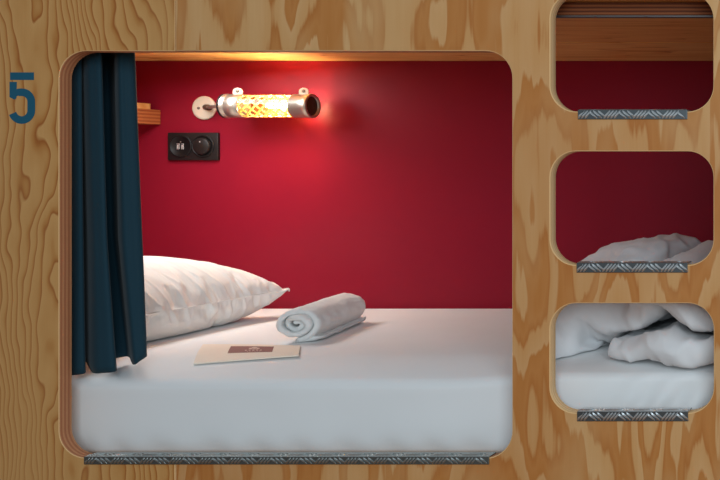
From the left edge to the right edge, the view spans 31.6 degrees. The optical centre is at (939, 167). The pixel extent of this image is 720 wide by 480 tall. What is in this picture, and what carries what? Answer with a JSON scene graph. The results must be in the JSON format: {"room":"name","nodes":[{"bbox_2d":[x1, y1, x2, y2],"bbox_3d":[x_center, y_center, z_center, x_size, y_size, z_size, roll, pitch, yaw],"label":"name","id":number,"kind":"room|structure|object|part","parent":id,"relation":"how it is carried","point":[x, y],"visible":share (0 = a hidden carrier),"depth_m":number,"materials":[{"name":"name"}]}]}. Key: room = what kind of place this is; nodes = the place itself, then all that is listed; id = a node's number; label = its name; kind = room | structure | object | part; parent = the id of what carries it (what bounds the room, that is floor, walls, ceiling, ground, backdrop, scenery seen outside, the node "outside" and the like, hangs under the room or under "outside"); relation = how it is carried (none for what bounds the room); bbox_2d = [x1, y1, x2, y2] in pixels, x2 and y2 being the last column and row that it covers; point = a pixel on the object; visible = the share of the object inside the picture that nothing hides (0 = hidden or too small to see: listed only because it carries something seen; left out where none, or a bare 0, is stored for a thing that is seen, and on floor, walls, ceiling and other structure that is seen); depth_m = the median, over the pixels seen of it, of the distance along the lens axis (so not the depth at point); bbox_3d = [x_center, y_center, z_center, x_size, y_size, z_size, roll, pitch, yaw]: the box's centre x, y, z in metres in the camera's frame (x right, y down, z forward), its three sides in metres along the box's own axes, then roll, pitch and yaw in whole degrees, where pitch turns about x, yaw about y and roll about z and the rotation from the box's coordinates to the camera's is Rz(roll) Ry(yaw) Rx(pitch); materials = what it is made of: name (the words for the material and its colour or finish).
{"room":"dormitory","nodes":[
{"label":"dormitory","id":0,"kind":"room"},
{"bbox_2d":[0,0,719,479],"bbox_3d":[-1.300,0.075,1.914,3.300,2.050,0.029,0,0,0],"label":"wall","id":1,"kind":"structure","parent":0,"point":[548,441],"depth_m":1.90,"materials":[{"name":"brown wood"}]},
{"bbox_2d":[84,452,495,463],"bbox_3d":[-1.298,0.580,1.912,0.805,0.017,0.033,0,0,0],"label":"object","id":2,"kind":"object","parent":1,"relation":"attached to","point":[99,457],"visible":1,"depth_m":1.90,"materials":[{"name":"metal"}]},
{"bbox_2d":[576,261,691,272],"bbox_3d":[-0.611,0.197,1.912,0.223,0.021,0.033,0,0,0],"label":"step tread","id":3,"kind":"structure","parent":1,"relation":"attached to","point":[582,266],"depth_m":1.90,"materials":[{"name":"metal"}]},
{"bbox_2d":[577,408,691,420],"bbox_3d":[-0.610,0.492,1.912,0.223,0.021,0.033,0,0,0],"label":"step tread","id":4,"kind":"structure","parent":1,"relation":"attached to","point":[584,414],"depth_m":1.90,"materials":[{"name":"metal"}]},
{"bbox_2d":[578,109,690,118],"bbox_3d":[-0.611,-0.107,1.912,0.218,0.021,0.033,0,0,0],"label":"step tread","id":5,"kind":"structure","parent":1,"relation":"attached to","point":[582,113],"depth_m":1.90,"materials":[{"name":"metal"}]},
{"bbox_2d":[565,0,705,1],"bbox_3d":[-1.357,-0.369,1.988,2.205,0.046,0.114,0,0,0],"label":"trim","id":6,"kind":"structure","parent":1,"relation":"attached to","point":[566,0],"depth_m":1.98,"materials":[{"name":"brown wood"}]},
{"bbox_2d":[135,2,712,60],"bbox_3d":[-1.357,-0.331,2.408,2.205,0.027,0.845,0,0,0],"label":"ceiling","id":7,"kind":"structure","parent":0,"point":[577,39],"depth_m":2.42,"materials":[{"name":"brown wood"}]},
{"bbox_2d":[556,15,712,17],"bbox_3d":[-1.357,-0.315,1.991,2.185,0.004,0.020,0,0,0],"label":"rail","id":8,"kind":"object","parent":7,"relation":"attached to","point":[557,16],"visible":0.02,"depth_m":1.98,"materials":[{"name":"metal"}]},
{"bbox_2d":[72,53,146,374],"bbox_3d":[-1.778,0.059,2.007,0.214,0.729,0.130,0,0,32],"label":"curtain","id":9,"kind":"object","parent":8,"relation":"hanging from","point":[109,313],"visible":0.77,"depth_m":1.98,"materials":[{"name":"blue fabric"}]},
{"bbox_2d":[135,61,713,308],"bbox_3d":[-1.357,0.091,2.845,2.265,2.017,0.030,0,0,0],"label":"wall","id":10,"kind":"structure","parent":0,"point":[397,194],"depth_m":2.83,"materials":[{"name":"red paint"}]},
{"bbox_2d":[168,133,219,159],"bbox_3d":[-2.205,-0.064,2.819,0.149,0.082,0.021,0,0,0],"label":"wall outlet","id":11,"kind":"object","parent":10,"relation":"attached to","point":[181,146],"visible":1,"depth_m":2.82,"materials":[{"name":"black plastic"}]},
{"bbox_3d":[-2.174,-0.065,2.814,0.050,0.050,0.009,0,0,0],"label":"knob","id":12,"kind":"part","parent":11,"relation":"part of","materials":[{"name":"black plastic"}]},
{"bbox_2d":[192,88,320,119],"bbox_3d":[-2.006,-0.186,2.755,0.425,0.087,0.108,0,0,8],"label":"wall lamp","id":13,"kind":"object","parent":10,"relation":"attached to","point":[237,104],"visible":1,"depth_m":2.73,"materials":[{"name":"silver metal"}]},
{"bbox_3d":[-2.093,-0.178,2.763,0.092,0.013,0.012,0,0,28],"label":"arm","id":14,"kind":"part","parent":13,"relation":"part of","materials":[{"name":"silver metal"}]},
{"bbox_3d":[-1.897,-0.178,2.742,0.078,0.013,0.013,0,0,0],"label":"bulb","id":15,"kind":"part","parent":13,"relation":"part of","materials":[{"name":"white"}]},
{"bbox_3d":[-1.358,0.604,2.380,2.205,0.023,0.901,0,0,0],"label":"trim","id":16,"kind":"structure","parent":10,"relation":"attached to","visible":0},
{"bbox_2d":[72,309,713,452],"bbox_3d":[-1.357,0.500,2.391,2.181,0.179,0.862,0,0,0],"label":"mattress","id":17,"kind":"object","parent":16,"relation":"on","point":[393,380],"visible":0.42,"depth_m":1.97,"materials":[{"name":"white fabric"}]},
{"bbox_2d":[143,256,289,340],"bbox_3d":[-2.069,0.314,2.339,0.551,0.191,0.627,0,0,0],"label":"pillow","id":18,"kind":"object","parent":17,"relation":"on","point":[183,296],"visible":0.34,"depth_m":2.39,"materials":[{"name":"white fabric"}]},
{"bbox_2d":[193,344,299,364],"bbox_3d":[-1.547,0.412,2.121,0.303,0.015,0.166,0,0,0],"label":"envelope","id":19,"kind":"object","parent":17,"relation":"on","point":[208,353],"visible":1,"depth_m":2.10,"materials":[{"name":"beige paper"}]},
{"bbox_3d":[-1.542,0.405,2.140,0.129,0.002,0.081,0,0,-8],"label":"printed panel","id":20,"kind":"part","parent":19,"relation":"part of","materials":[{"name":"brown paper"}]},
{"bbox_2d":[276,293,365,341],"bbox_3d":[-1.537,0.369,2.384,0.094,0.083,0.321,0,0,-13],"label":"towel","id":21,"kind":"object","parent":17,"relation":"on","point":[320,319],"visible":1,"depth_m":2.29,"materials":[{"name":"white fabric"}]},
{"bbox_2d":[556,233,713,367],"bbox_3d":[-0.604,0.295,2.308,0.651,0.247,0.718,0,0,0],"label":"duvet","id":22,"kind":"object","parent":17,"relation":"on","point":[681,335],"visible":0.65,"depth_m":2.07,"materials":[{"name":"white fabric"}]},
{"bbox_3d":[-2.475,0.092,2.379,0.030,2.017,0.902,0,0,0],"label":"wall","id":23,"kind":"structure","parent":0,"visible":0},
{"bbox_2d":[137,103,159,123],"bbox_3d":[-2.382,-0.159,2.514,0.153,0.060,0.629,0,0,0],"label":"wall shelf","id":24,"kind":"object","parent":23,"relation":"attached to","point":[146,115],"visible":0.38,"depth_m":2.78,"materials":[{"name":"brown wood"}]}
]}

